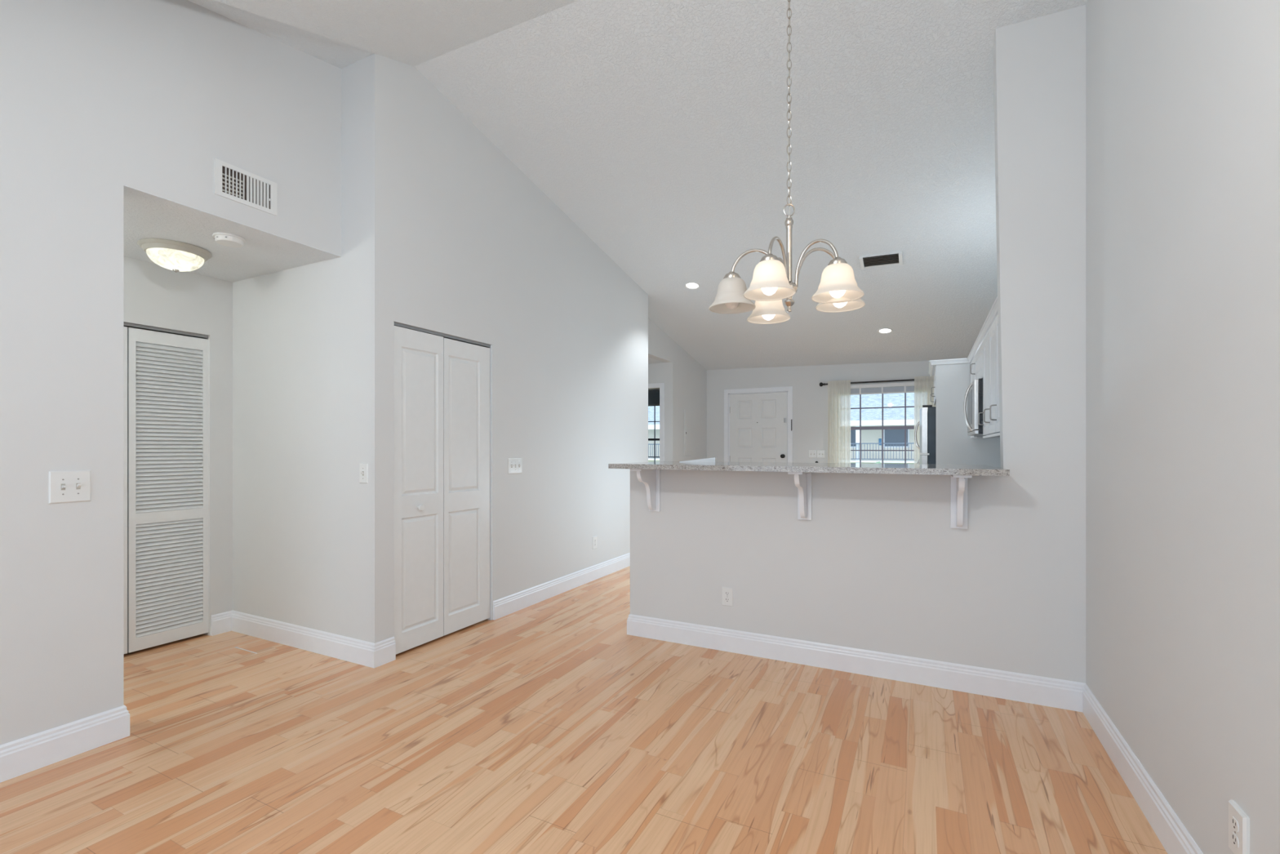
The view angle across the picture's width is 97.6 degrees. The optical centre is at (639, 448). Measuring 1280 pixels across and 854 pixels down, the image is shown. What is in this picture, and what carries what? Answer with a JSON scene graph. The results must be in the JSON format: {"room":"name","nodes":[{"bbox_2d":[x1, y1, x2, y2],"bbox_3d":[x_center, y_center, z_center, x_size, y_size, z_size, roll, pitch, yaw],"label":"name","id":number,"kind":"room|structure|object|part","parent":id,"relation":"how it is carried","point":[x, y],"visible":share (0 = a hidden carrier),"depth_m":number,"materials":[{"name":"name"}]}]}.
{"room":"empty dining room","nodes":[
{"label":"empty dining room","id":0,"kind":"room"},
{"bbox_2d":[123,325,199,337],"bbox_3d":[-3.933,0.020,2.781,0.670,2.500,3.245,0,0,27],"label":"wall","id":1,"kind":"structure","parent":0,"point":[123,326],"depth_m":4.10,"materials":[{"name":"grey paint"}]},
{"bbox_2d":[0,0,341,745],"bbox_3d":[-2.992,-0.512,1.183,0.120,3.565,5.005,0,0,27],"label":"wall","id":2,"kind":"structure","parent":0,"point":[98,97],"depth_m":2.36,"materials":[{"name":"grey paint"}]},
{"bbox_2d":[0,704,129,782],"bbox_3d":[-3.215,1.202,0.726,0.136,0.137,3.988,0,0,27],"label":"baseboard","id":3,"kind":"structure","parent":2,"relation":"attached to","point":[20,757],"depth_m":2.28,"materials":[{"name":"white paint"}]},
{"bbox_2d":[48,470,90,503],"bbox_3d":[-2.343,0.158,2.307,0.022,0.130,0.127,0,0,27],"label":"switch plate","id":4,"kind":"object","parent":2,"relation":"attached to","point":[64,486],"visible":1,"depth_m":2.30,"materials":[{"name":"white plastic"}]},
{"bbox_2d":[213,157,277,216],"bbox_3d":[-2.041,-1.352,2.911,0.014,0.176,0.300,0,0,27],"label":"air vent","id":5,"kind":"object","parent":2,"relation":"in","point":[231,182],"visible":1,"depth_m":2.90,"materials":[{"name":"white plastic"}]},
{"bbox_2d":[123,256,232,635],"bbox_3d":[-3.607,0.055,2.549,0.120,2.430,3.125,0,0,27],"label":"wall","id":6,"kind":"structure","parent":0,"point":[155,295],"depth_m":3.80,"materials":[{"name":"grey paint"}]},
{"bbox_2d":[123,322,208,653],"bbox_3d":[-3.335,0.243,3.031,0.030,2.014,1.745,0,0,27],"label":"door","id":7,"kind":"structure","parent":6,"relation":"in","point":[166,375],"depth_m":3.58,"materials":[{"name":"white paint"}]},
{"bbox_2d":[123,184,341,282],"bbox_3d":[-3.087,-1.204,2.285,1.286,0.092,3.125,0,0,27],"label":"ceiling","id":8,"kind":"structure","parent":0,"point":[145,215],"depth_m":3.10,"materials":[{"name":"white paint"}]},
{"bbox_2d":[137,238,212,272],"bbox_3d":[-2.699,-1.091,3.257,0.336,0.138,0.336,0,0,27],"label":"ceiling light","id":9,"kind":"object","parent":8,"relation":"attached to","point":[176,256],"visible":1,"depth_m":3.17,"materials":[{"name":"white glass"}]},
{"bbox_3d":[-2.699,-1.082,3.257,0.262,0.090,0.262,0,0,27],"label":"lamp shade","id":10,"kind":"part","parent":9,"relation":"part of","materials":[{"name":"white glass"}]},
{"bbox_2d":[212,231,245,247],"bbox_3d":[-2.257,-1.141,3.078,0.148,0.037,0.148,0,0,27],"label":"smoke detector","id":11,"kind":"object","parent":8,"relation":"attached to","point":[227,239],"visible":1,"depth_m":3.04,"materials":[{"name":"white plastic"}]},
{"bbox_2d":[232,53,392,643],"bbox_3d":[-2.221,-0.557,3.665,1.585,3.654,0.120,0,0,27],"label":"wall","id":12,"kind":"structure","parent":0,"point":[313,343],"depth_m":3.45,"materials":[{"name":"grey paint"}]},
{"bbox_2d":[210,610,395,668],"bbox_3d":[-2.188,1.202,3.579,1.498,0.137,0.148,0,0,22],"label":"baseboard","id":13,"kind":"structure","parent":12,"relation":"attached to","point":[368,654],"depth_m":3.51,"materials":[{"name":"white paint"}]},
{"bbox_2d":[359,463,368,483],"bbox_3d":[-1.628,0.148,3.286,0.072,0.115,0.020,0,0,27],"label":"switch plate","id":14,"kind":"object","parent":12,"relation":"attached to","point":[363,468],"visible":1,"depth_m":3.29,"materials":[{"name":"white plastic"}]},
{"bbox_2d":[392,59,648,636],"bbox_3d":[-0.750,-0.559,4.947,0.120,3.659,3.498,0,0,27],"label":"wall","id":15,"kind":"structure","parent":0,"point":[481,253],"depth_m":4.48,"materials":[{"name":"grey paint"}]},
{"bbox_2d":[393,321,491,654],"bbox_3d":[-1.294,0.253,3.759,0.075,2.034,0.863,0,0,27],"label":"door","id":16,"kind":"structure","parent":15,"relation":"in","point":[442,386],"depth_m":3.70,"materials":[{"name":"white paint"}]},
{"bbox_3d":[-1.387,0.375,3.537,0.041,0.041,0.041,0,0,27],"label":"knob","id":17,"kind":"part","parent":16,"relation":"part of","materials":[{"name":"white plastic"}]},
{"bbox_2d":[507,457,522,473],"bbox_3d":[-0.967,0.138,4.364,0.020,0.118,0.165,0,0,27],"label":"switch plate","id":18,"kind":"object","parent":15,"relation":"attached to","point":[514,465],"visible":1,"depth_m":4.36,"materials":[{"name":"white plastic"}]},
{"bbox_2d":[493,552,630,619],"bbox_3d":[-0.531,1.202,5.339,0.116,0.137,2.634,0,0,27],"label":"baseboard","id":19,"kind":"structure","parent":15,"relation":"attached to","point":[503,606],"depth_m":4.82,"materials":[{"name":"white paint"}]},
{"bbox_2d":[592,536,596,549],"bbox_3d":[-0.436,0.915,5.423,0.008,0.120,0.078,0,0,27],"label":"wall outlet","id":20,"kind":"object","parent":15,"relation":"attached to","point":[594,538],"visible":1,"depth_m":5.42,"materials":[{"name":"white plastic"}]},
{"bbox_2d":[0,565,1167,853],"bbox_3d":[-0.861,1.330,4.809,7.517,0.120,13.640,0,0,27],"label":"floor","id":21,"kind":"structure","parent":0,"point":[545,726],"depth_m":2.25,"materials":[{"name":"brown wood"}]},
{"bbox_2d":[235,646,257,653],"bbox_3d":[-2.476,1.270,3.520,0.240,0.001,0.012,0,0,27],"label":"tape strip","id":22,"kind":"object","parent":21,"relation":"on","point":[236,646],"visible":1,"depth_m":3.52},
{"bbox_2d":[914,404,936,464],"bbox_3d":[3.103,0.424,5.463,0.773,1.652,0.848,0,0,27],"label":"refrigerator","id":23,"kind":"object","parent":21,"relation":"on","point":[927,422],"visible":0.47,"depth_m":5.21,"materials":[{"name":"silver metal"}]},
{"bbox_3d":[2.952,-0.138,5.937,0.076,0.321,0.021,0,0,27],"label":"handle","id":24,"kind":"part","parent":23,"relation":"part of","materials":[{"name":"silver metal"}]},
{"bbox_3d":[2.835,0.637,5.601,0.067,1.145,0.845,0,0,27],"label":"door","id":25,"kind":"part","parent":23,"relation":"part of","materials":[{"name":"silver metal"}]},
{"bbox_3d":[2.835,-0.168,5.601,0.067,0.425,0.845,0,0,27],"label":"door","id":26,"kind":"part","parent":23,"relation":"part of","materials":[{"name":"silver metal"}]},
{"bbox_2d":[936,363,1000,467],"bbox_3d":[2.985,0.255,5.011,0.595,2.030,0.038,0,0,27],"label":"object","id":27,"kind":"object","parent":21,"relation":"on","point":[954,446],"visible":0.14,"depth_m":5.05,"materials":[{"name":"grey paint"}]},
{"bbox_2d":[188,0,1087,369],"bbox_3d":[-0.332,-1.821,3.419,5.317,1.455,11.640,0,0,27],"label":"ceiling","id":28,"kind":"structure","parent":0,"point":[658,128],"depth_m":3.75,"materials":[{"name":"white paint"}]},
{"bbox_2d":[684,281,700,288],"bbox_3d":[0.571,-1.776,6.120,0.174,0.039,0.171,0,0,31],"label":"recessed light","id":29,"kind":"object","parent":28,"relation":"in","point":[691,285],"visible":1,"depth_m":6.12,"materials":[{"name":"white plastic"}]},
{"bbox_2d":[708,0,865,324],"bbox_3d":[0.592,-1.410,2.251,0.581,1.716,0.555,0,0,44],"label":"chandelier","id":30,"kind":"object","parent":28,"relation":"hanging from","point":[838,291],"visible":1,"depth_m":2.24,"materials":[{"name":"white glass"}]},
{"bbox_3d":[0.380,-0.633,2.312,0.064,0.118,0.064,0,0,27],"label":"bulb","id":31,"kind":"part","parent":30,"relation":"part of","materials":[{"name":"white glass"}]},
{"bbox_3d":[0.380,-0.638,2.312,0.191,0.122,0.191,0,0,27],"label":"lamp shade","id":32,"kind":"part","parent":30,"relation":"part of","materials":[{"name":"white glass"}]},
{"bbox_3d":[0.478,-0.735,2.294,0.211,0.166,0.013,0,0,10],"label":"arm","id":33,"kind":"part","parent":30,"relation":"part of","materials":[{"name":"silver metal"}]},
{"bbox_3d":[0.576,-0.638,2.510,0.191,0.122,0.191,0,0,27],"label":"lamp shade","id":34,"kind":"part","parent":30,"relation":"part of","materials":[{"name":"white glass"}]},
{"bbox_3d":[0.576,-0.633,2.510,0.064,0.118,0.064,0,0,27],"label":"bulb","id":35,"kind":"part","parent":30,"relation":"part of","materials":[{"name":"beige glass"}]},
{"bbox_3d":[0.485,-0.638,2.100,0.191,0.122,0.191,0,0,27],"label":"lamp shade","id":36,"kind":"part","parent":30,"relation":"part of","materials":[{"name":"white glass"}]},
{"bbox_3d":[0.485,-0.633,2.100,0.064,0.118,0.064,0,0,27],"label":"bulb","id":37,"kind":"part","parent":30,"relation":"part of","materials":[{"name":"beige glass"}]},
{"bbox_3d":[0.537,-0.735,2.174,0.038,0.166,0.190,0,0,27],"label":"arm","id":38,"kind":"part","parent":30,"relation":"part of","materials":[{"name":"silver metal"}]},
{"bbox_3d":[0.605,-1.550,2.272,0.009,1.200,0.009,0,0,27],"label":"cord","id":39,"kind":"part","parent":30,"relation":"part of","materials":[{"name":"silver metal"}]},
{"bbox_3d":[0.605,-1.609,2.272,0.015,1.254,0.015,0,0,43],"label":"chain","id":40,"kind":"part","parent":30,"relation":"part of","materials":[{"name":"silver metal"}]},
{"bbox_3d":[0.726,-0.735,2.280,0.195,0.166,0.013,0,0,-4],"label":"arm","id":41,"kind":"part","parent":30,"relation":"part of","materials":[{"name":"silver metal"}]},
{"bbox_3d":[0.691,-0.735,2.195,0.182,0.166,0.013,0,0,42],"label":"arm","id":42,"kind":"part","parent":30,"relation":"part of","materials":[{"name":"silver metal"}]},
{"bbox_3d":[0.754,-0.633,2.138,0.064,0.118,0.064,0,0,27],"label":"bulb","id":43,"kind":"part","parent":30,"relation":"part of","materials":[{"name":"beige glass"}]},
{"bbox_3d":[0.754,-0.638,2.138,0.191,0.122,0.191,0,0,27],"label":"lamp shade","id":44,"kind":"part","parent":30,"relation":"part of","materials":[{"name":"white glass"}]},
{"bbox_3d":[0.817,-0.638,2.287,0.191,0.122,0.191,0,0,27],"label":"lamp shade","id":45,"kind":"part","parent":30,"relation":"part of","materials":[{"name":"white glass"}]},
{"bbox_3d":[0.817,-0.633,2.287,0.064,0.118,0.064,0,0,27],"label":"bulb","id":46,"kind":"part","parent":30,"relation":"part of","materials":[{"name":"beige glass"}]},
{"bbox_2d":[859,251,902,269],"bbox_3d":[2.232,-1.736,5.184,0.361,0.073,0.211,0,0,27],"label":"ceiling vent","id":47,"kind":"object","parent":28,"relation":"in","point":[891,258],"visible":1,"depth_m":5.17,"materials":[{"name":"white plastic"}]},
{"bbox_3d":[2.189,-1.762,5.098,0.300,0.012,0.012,2,-10,27],"label":"rail","id":48,"kind":"part","parent":47,"relation":"part of","materials":[{"name":"white plastic"}]},
{"bbox_3d":[2.276,-1.726,5.272,0.300,0.012,0.012,2,-10,27],"label":"rail","id":49,"kind":"part","parent":47,"relation":"part of","materials":[{"name":"white plastic"}]},
{"bbox_2d":[877,328,893,333],"bbox_3d":[2.971,-1.423,6.788,0.174,0.039,0.171,0,0,31],"label":"recessed light","id":50,"kind":"object","parent":28,"relation":"in","point":[883,331],"visible":1,"depth_m":6.78,"materials":[{"name":"white plastic"}]},
{"bbox_2d":[648,390,659,404],"bbox_3d":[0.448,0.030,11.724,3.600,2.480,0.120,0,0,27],"label":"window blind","id":51,"kind":"structure","parent":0,"point":[653,395],"depth_m":11.74,"materials":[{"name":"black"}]},
{"bbox_2d":[648,404,659,461],"bbox_3d":[0.033,-0.175,11.900,1.200,1.490,0.120,0,0,27],"label":"window","id":52,"kind":"structure","parent":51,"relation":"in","point":[654,439],"depth_m":11.78,"materials":[{"name":"white plastic"}]},
{"bbox_3d":[0.045,-0.183,11.923,1.140,0.044,0.040,0,0,27],"label":"meeting rail","id":53,"kind":"part","parent":52,"relation":"part of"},
{"bbox_2d":[648,357,663,391],"bbox_3d":[-0.705,-1.270,9.629,3.436,0.120,4.900,0,0,27],"label":"ceiling","id":54,"kind":"structure","parent":0,"point":[650,360],"depth_m":7.87,"materials":[{"name":"white paint"}]},
{"bbox_2d":[648,362,665,461],"bbox_3d":[-1.153,0.030,8.746,3.436,2.480,0.120,0,0,27],"label":"wall","id":55,"kind":"structure","parent":0,"point":[656,371],"depth_m":7.96,"materials":[{"name":"grey paint"}]},
{"bbox_2d":[648,382,664,461],"bbox_3d":[-0.079,0.172,8.126,0.944,2.195,0.015,0,0,27],"label":"trim","id":56,"kind":"structure","parent":55,"relation":"attached to","point":[661,385],"depth_m":7.92,"materials":[{"name":"white paint"}]},
{"bbox_2d":[648,318,706,461],"bbox_3d":[0.402,-0.256,7.881,0.120,3.052,2.777,0,0,27],"label":"wall","id":57,"kind":"structure","parent":0,"point":[686,379],"depth_m":8.08,"materials":[{"name":"grey paint"}]},
{"bbox_2d":[684,409,693,455],"bbox_3d":[0.742,-0.230,8.402,0.015,0.680,0.380,0,0,27],"label":"electrical panel","id":58,"kind":"object","parent":57,"relation":"attached to","point":[688,415],"visible":1,"depth_m":8.38,"materials":[{"name":"grey paint"}]},
{"bbox_3d":[0.743,-0.245,8.402,0.005,0.570,0.310,0,0,27],"label":"panel door","id":59,"kind":"part","parent":58,"relation":"part of","materials":[{"name":"grey paint"}]},
{"bbox_2d":[706,360,961,462],"bbox_3d":[2.824,-0.010,8.278,4.081,2.560,0.120,0,0,27],"label":"wall","id":60,"kind":"structure","parent":0,"point":[810,399],"depth_m":8.40,"materials":[{"name":"grey paint"}]},
{"bbox_2d":[724,386,792,462],"bbox_3d":[1.843,0.168,8.738,1.077,2.205,0.170,0,0,27],"label":"door","id":61,"kind":"structure","parent":60,"relation":"in","point":[758,421],"depth_m":8.72,"materials":[{"name":"white paint"}]},
{"bbox_2d":[808,449,816,457],"bbox_3d":[2.567,0.085,8.329,0.115,0.115,0.020,0,0,27],"label":"switch plate","id":62,"kind":"object","parent":60,"relation":"attached to","point":[812,453],"visible":1,"depth_m":8.33,"materials":[{"name":"white plastic"}]},
{"bbox_2d":[817,449,825,457],"bbox_3d":[2.675,0.085,8.275,0.115,0.115,0.020,0,0,27],"label":"switch plate","id":63,"kind":"object","parent":60,"relation":"attached to","point":[820,453],"visible":1,"depth_m":8.28,"materials":[{"name":"white plastic"}]},
{"bbox_2d":[819,378,914,386],"bbox_3d":[3.467,-0.935,7.824,1.846,0.063,0.107,0,0,27],"label":"curtain rod","id":64,"kind":"object","parent":60,"relation":"attached to","point":[821,384],"visible":0.53,"depth_m":7.87,"materials":[{"name":"black metal"}]},
{"bbox_2d":[827,380,850,462],"bbox_3d":[2.866,0.115,8.066,0.326,2.180,0.066,0,0,27],"label":"curtain","id":65,"kind":"object","parent":64,"relation":"hanging from","point":[838,391],"visible":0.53,"depth_m":8.07,"materials":[{"name":"beige fabric"}]},
{"bbox_2d":[914,375,936,463],"bbox_3d":[3.899,0.115,7.543,0.376,2.180,0.068,0,0,27],"label":"curtain","id":66,"kind":"object","parent":64,"relation":"hanging from","point":[922,384],"visible":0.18,"depth_m":7.60,"materials":[{"name":"beige fabric"}]},
{"bbox_2d":[850,386,914,463],"bbox_3d":[3.435,-0.275,7.934,1.195,1.230,0.120,0,0,27],"label":"window","id":67,"kind":"structure","parent":60,"relation":"in","point":[882,427],"depth_m":7.94,"materials":[{"name":"white plastic"}]},
{"bbox_2d":[850,382,914,395],"bbox_3d":[3.410,-0.839,7.879,1.160,0.142,0.038,0,0,27],"label":"window blind","id":68,"kind":"object","parent":67,"relation":"attached to","point":[904,387],"visible":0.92,"depth_m":7.86,"materials":[{"name":"white plastic"}]},
{"bbox_3d":[3.410,-0.775,7.878,1.150,0.014,0.034,0,0,27],"label":"rail","id":69,"kind":"part","parent":68,"relation":"part of","materials":[{"name":"white plastic"}]},
{"bbox_3d":[3.446,-0.288,7.956,1.135,0.044,0.040,0,0,27],"label":"meeting rail","id":70,"kind":"part","parent":67,"relation":"part of","materials":[{"name":"white"}]},
{"bbox_2d":[630,4,1085,683],"bbox_3d":[1.068,-0.439,3.316,2.487,3.418,0.120,0,0,27],"label":"wall","id":71,"kind":"structure","parent":0,"point":[879,564],"depth_m":2.89,"materials":[{"name":"grey paint"}]},
{"bbox_2d":[630,468,660,511],"bbox_3d":[0.036,0.274,3.611,0.078,0.292,0.285,0,0,27],"label":"bracket","id":72,"kind":"object","parent":71,"relation":"attached to","point":[651,478],"visible":0.91,"depth_m":3.67,"materials":[{"name":"white paint"}]},
{"bbox_3d":[0.033,0.135,3.605,0.078,0.014,0.271,0,0,27],"label":"plate","id":73,"kind":"part","parent":72,"relation":"part of","materials":[{"name":"white paint"}]},
{"bbox_3d":[0.098,0.281,3.732,0.078,0.278,0.014,0,0,27],"label":"wall plate","id":74,"kind":"part","parent":72,"relation":"part of","materials":[{"name":"white paint"}]},
{"bbox_2d":[722,586,733,606],"bbox_3d":[0.548,0.930,3.507,0.071,0.116,0.008,0,0,27],"label":"wall outlet","id":75,"kind":"object","parent":71,"relation":"attached to","point":[727,593],"visible":1,"depth_m":3.50,"materials":[{"name":"white plastic"}]},
{"bbox_2d":[724,591,729,595],"bbox_3d":[0.546,0.910,3.505,0.034,0.027,0.002,0,0,27],"label":"receptacle","id":76,"kind":"object","parent":75,"relation":"attached to","point":[726,593],"depth_m":3.50,"materials":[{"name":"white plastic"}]},
{"bbox_2d":[724,597,729,602],"bbox_3d":[0.546,0.950,3.505,0.034,0.027,0.002,0,0,27],"label":"receptacle","id":77,"kind":"object","parent":75,"relation":"attached to","point":[726,599],"depth_m":3.50,"materials":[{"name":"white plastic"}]},
{"bbox_2d":[787,471,811,519],"bbox_3d":[0.907,0.274,3.170,0.078,0.292,0.285,0,0,27],"label":"bracket","id":78,"kind":"object","parent":71,"relation":"attached to","point":[802,480],"visible":0.92,"depth_m":3.24,"materials":[{"name":"white paint"}]},
{"bbox_3d":[0.904,0.135,3.164,0.078,0.014,0.271,0,0,27],"label":"plate","id":79,"kind":"part","parent":78,"relation":"part of","materials":[{"name":"white paint"}]},
{"bbox_3d":[0.968,0.281,3.291,0.078,0.278,0.014,0,0,27],"label":"wall plate","id":80,"kind":"part","parent":78,"relation":"part of","materials":[{"name":"white paint"}]},
{"bbox_2d":[608,461,1009,475],"bbox_3d":[0.939,0.113,3.425,2.126,0.030,0.840,0,0,27],"label":"countertop","id":81,"kind":"structure","parent":71,"relation":"on","point":[852,468],"depth_m":3.04,"materials":[{"name":"grey stone"}]},
{"bbox_2d":[679,457,716,462],"bbox_3d":[0.410,0.081,3.961,0.250,0.034,0.100,0,0,13],"label":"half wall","id":82,"kind":"structure","parent":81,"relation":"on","point":[713,459],"depth_m":3.91,"materials":[{"name":"white paint"}]},
{"bbox_2d":[626,613,1085,711],"bbox_3d":[1.057,1.202,3.312,2.503,0.137,0.136,0,0,27],"label":"baseboard","id":83,"kind":"structure","parent":71,"relation":"attached to","point":[1017,686],"depth_m":3.11,"materials":[{"name":"white paint"}]},
{"bbox_2d":[950,475,971,528],"bbox_3d":[1.611,0.274,2.813,0.078,0.292,0.285,0,0,27],"label":"bracket","id":84,"kind":"object","parent":71,"relation":"attached to","point":[958,483],"visible":0.9,"depth_m":2.91,"materials":[{"name":"white paint"}]},
{"bbox_3d":[1.608,0.135,2.807,0.078,0.014,0.271,0,0,27],"label":"plate","id":85,"kind":"part","parent":84,"relation":"part of","materials":[{"name":"white paint"}]},
{"bbox_2d":[1085,0,1279,853],"bbox_3d":[1.986,-0.517,2.245,0.120,3.574,11.400,0,0,27],"label":"wall","id":86,"kind":"structure","parent":0,"point":[1183,96],"depth_m":1.68,"materials":[{"name":"grey paint"}]},
{"bbox_2d":[930,365,936,405],"bbox_3d":[3.173,-0.606,5.427,0.632,0.312,0.870,0,0,27],"label":"upper cabinet","id":87,"kind":"object","parent":86,"relation":"attached to","point":[935,373],"visible":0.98,"depth_m":5.42,"materials":[{"name":"white paint"}]},
{"bbox_3d":[3.030,-0.606,5.747,0.020,0.304,0.424,0,0,27],"label":"door","id":88,"kind":"part","parent":87,"relation":"part of","materials":[{"name":"white paint"}]},
{"bbox_3d":[2.833,-0.606,5.359,0.020,0.304,0.438,0,0,27],"label":"door","id":89,"kind":"part","parent":87,"relation":"part of","materials":[{"name":"white paint"}]},
{"bbox_2d":[928,296,997,376],"bbox_3d":[2.499,-0.783,4.465,0.331,0.042,3.215,0,0,27],"label":"crown molding","id":90,"kind":"structure","parent":87,"relation":"attached to","point":[993,313],"depth_m":4.24,"materials":[{"name":"white paint"}]},
{"bbox_2d":[970,342,982,379],"bbox_3d":[2.721,-0.629,4.227,0.357,0.262,0.766,0,0,27],"label":"upper cabinet","id":91,"kind":"object","parent":86,"relation":"attached to","point":[978,358],"visible":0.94,"depth_m":4.28,"materials":[{"name":"white paint"}]},
{"bbox_2d":[963,377,985,435],"bbox_3d":[2.687,-0.298,4.244,0.427,0.392,0.756,0,0,27],"label":"microwave","id":92,"kind":"object","parent":91,"relation":"attached to","point":[974,393],"visible":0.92,"depth_m":4.00,"materials":[{"name":"silver metal"}]},
{"bbox_3d":[2.450,-0.307,4.178,0.064,0.359,0.015,0,0,27],"label":"handle","id":93,"kind":"part","parent":92,"relation":"part of","materials":[{"name":"silver metal"}]},
{"bbox_3d":[2.599,-0.311,4.388,0.024,0.358,0.578,0,0,27],"label":"door","id":94,"kind":"part","parent":92,"relation":"part of","materials":[{"name":"silver metal"}]},
{"bbox_3d":[2.426,-0.311,4.049,0.024,0.358,0.173,0,0,27],"label":"control panel","id":95,"kind":"part","parent":92,"relation":"part of","materials":[{"name":"silver metal"}]},
{"bbox_2d":[977,331,992,435],"bbox_3d":[2.457,-0.424,3.706,0.357,0.672,0.396,0,0,27],"label":"upper cabinet","id":96,"kind":"object","parent":86,"relation":"attached to","point":[985,342],"visible":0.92,"depth_m":3.80,"materials":[{"name":"white paint"}]},
{"bbox_3d":[2.373,-0.205,3.898,0.035,0.093,0.008,0,0,27],"label":"handle","id":97,"kind":"part","parent":96,"relation":"part of","materials":[{"name":"silver metal"}]},
{"bbox_3d":[2.337,-0.424,3.766,0.020,0.664,0.392,0,0,27],"label":"door","id":98,"kind":"part","parent":96,"relation":"part of","materials":[{"name":"white paint"}]},
{"bbox_2d":[982,432,999,438],"bbox_3d":[2.175,-0.078,3.447,0.020,0.016,1.107,0,0,27],"label":"rail","id":99,"kind":"object","parent":96,"relation":"attached to","point":[997,433],"visible":0.56,"depth_m":3.45,"materials":[{"name":"white paint"}]},
{"bbox_2d":[970,358,999,438],"bbox_3d":[2.988,-0.424,4.754,0.357,0.672,0.406,0,0,27],"label":"upper cabinet","id":100,"kind":"object","parent":86,"relation":"attached to","point":[972,361],"visible":0.08,"depth_m":4.82,"materials":[{"name":"white paint"}]},
{"bbox_3d":[2.868,-0.424,4.814,0.020,0.664,0.402,0,0,27],"label":"door","id":101,"kind":"part","parent":100,"relation":"part of","materials":[{"name":"white paint"}]},
{"bbox_2d":[983,320,997,434],"bbox_3d":[2.283,-0.424,3.362,0.357,0.672,0.366,0,0,27],"label":"upper cabinet","id":102,"kind":"object","parent":86,"relation":"attached to","point":[992,330],"visible":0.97,"depth_m":3.45,"materials":[{"name":"white paint"}]},
{"bbox_3d":[2.190,-0.205,3.537,0.035,0.093,0.008,0,0,27],"label":"handle","id":103,"kind":"part","parent":102,"relation":"part of","materials":[{"name":"silver metal"}]},
{"bbox_3d":[2.163,-0.424,3.423,0.020,0.664,0.362,0,0,27],"label":"door","id":104,"kind":"part","parent":102,"relation":"part of","materials":[{"name":"white paint"}]},
{"bbox_2d":[989,315,999,432],"bbox_3d":[2.122,-0.424,3.045,0.357,0.672,0.338,0,0,27],"label":"upper cabinet","id":105,"kind":"object","parent":86,"relation":"attached to","point":[997,419],"visible":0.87,"depth_m":3.21,"materials":[{"name":"white paint"}]},
{"bbox_3d":[2.028,-0.205,3.216,0.035,0.093,0.008,0,0,27],"label":"handle","id":106,"kind":"part","parent":105,"relation":"part of","materials":[{"name":"silver metal"}]},
{"bbox_3d":[2.002,-0.424,3.106,0.020,0.664,0.334,0,0,27],"label":"door","id":107,"kind":"part","parent":105,"relation":"part of","materials":[{"name":"white paint"}]},
{"bbox_2d":[1082,684,1203,853],"bbox_3d":[0.742,1.202,-0.060,0.016,0.137,6.163,0,0,27],"label":"baseboard","id":108,"kind":"structure","parent":86,"relation":"attached to","point":[1171,833],"depth_m":1.99,"materials":[{"name":"white paint"}]},
{"bbox_2d":[1228,799,1249,853],"bbox_3d":[1.473,0.948,1.380,0.013,0.122,0.078,0,0,27],"label":"wall outlet","id":109,"kind":"object","parent":86,"relation":"attached to","point":[1238,820],"visible":1,"depth_m":1.37,"materials":[{"name":"white plastic"}]},
{"bbox_2d":[1231,816,1239,832],"bbox_3d":[1.469,0.928,1.382,0.002,0.027,0.034,0,0,27],"label":"receptacle","id":110,"kind":"object","parent":109,"relation":"attached to","point":[1234,820],"depth_m":1.38,"materials":[{"name":"white plastic"}]},
{"bbox_2d":[1231,831,1239,848],"bbox_3d":[1.469,0.968,1.382,0.002,0.027,0.034,0,0,27],"label":"receptacle","id":111,"kind":"object","parent":109,"relation":"attached to","point":[1234,835],"depth_m":1.38,"materials":[{"name":"white plastic"}]},
{"label":"outside","id":112,"kind":"structure","parent":0,"visible":0},
{"bbox_3d":[6.176,4.320,25.458,32.000,0.100,29.000,0,0,27],"label":"ground","id":113,"kind":"structure","parent":112,"visible":0},
{"bbox_2d":[648,392,914,463],"bbox_3d":[8.279,-0.830,31.820,28.000,10.200,7.750,0,0,27],"label":"apartment building","id":114,"kind":"structure","parent":113,"relation":"on","point":[871,439],"depth_m":27.33,"materials":[{"name":"cream stucco"},{"name":"grey shingle"},{"name":"blue stucco"}]},
{"bbox_3d":[6.598,0.140,28.517,26.012,0.780,0.040,0,0,27],"label":"railing","id":115,"kind":"part","parent":114,"relation":"part of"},
{"bbox_3d":[10.366,-0.510,28.306,1.030,0.830,0.010,0,0,27],"label":"pane","id":116,"kind":"part","parent":114,"relation":"part of","materials":[{"name":"blue glass"}]},
{"bbox_3d":[12.462,-0.510,27.244,1.030,0.830,0.010,0,0,27],"label":"pane","id":117,"kind":"part","parent":114,"relation":"part of","materials":[{"name":"blue glass"}]}
]}

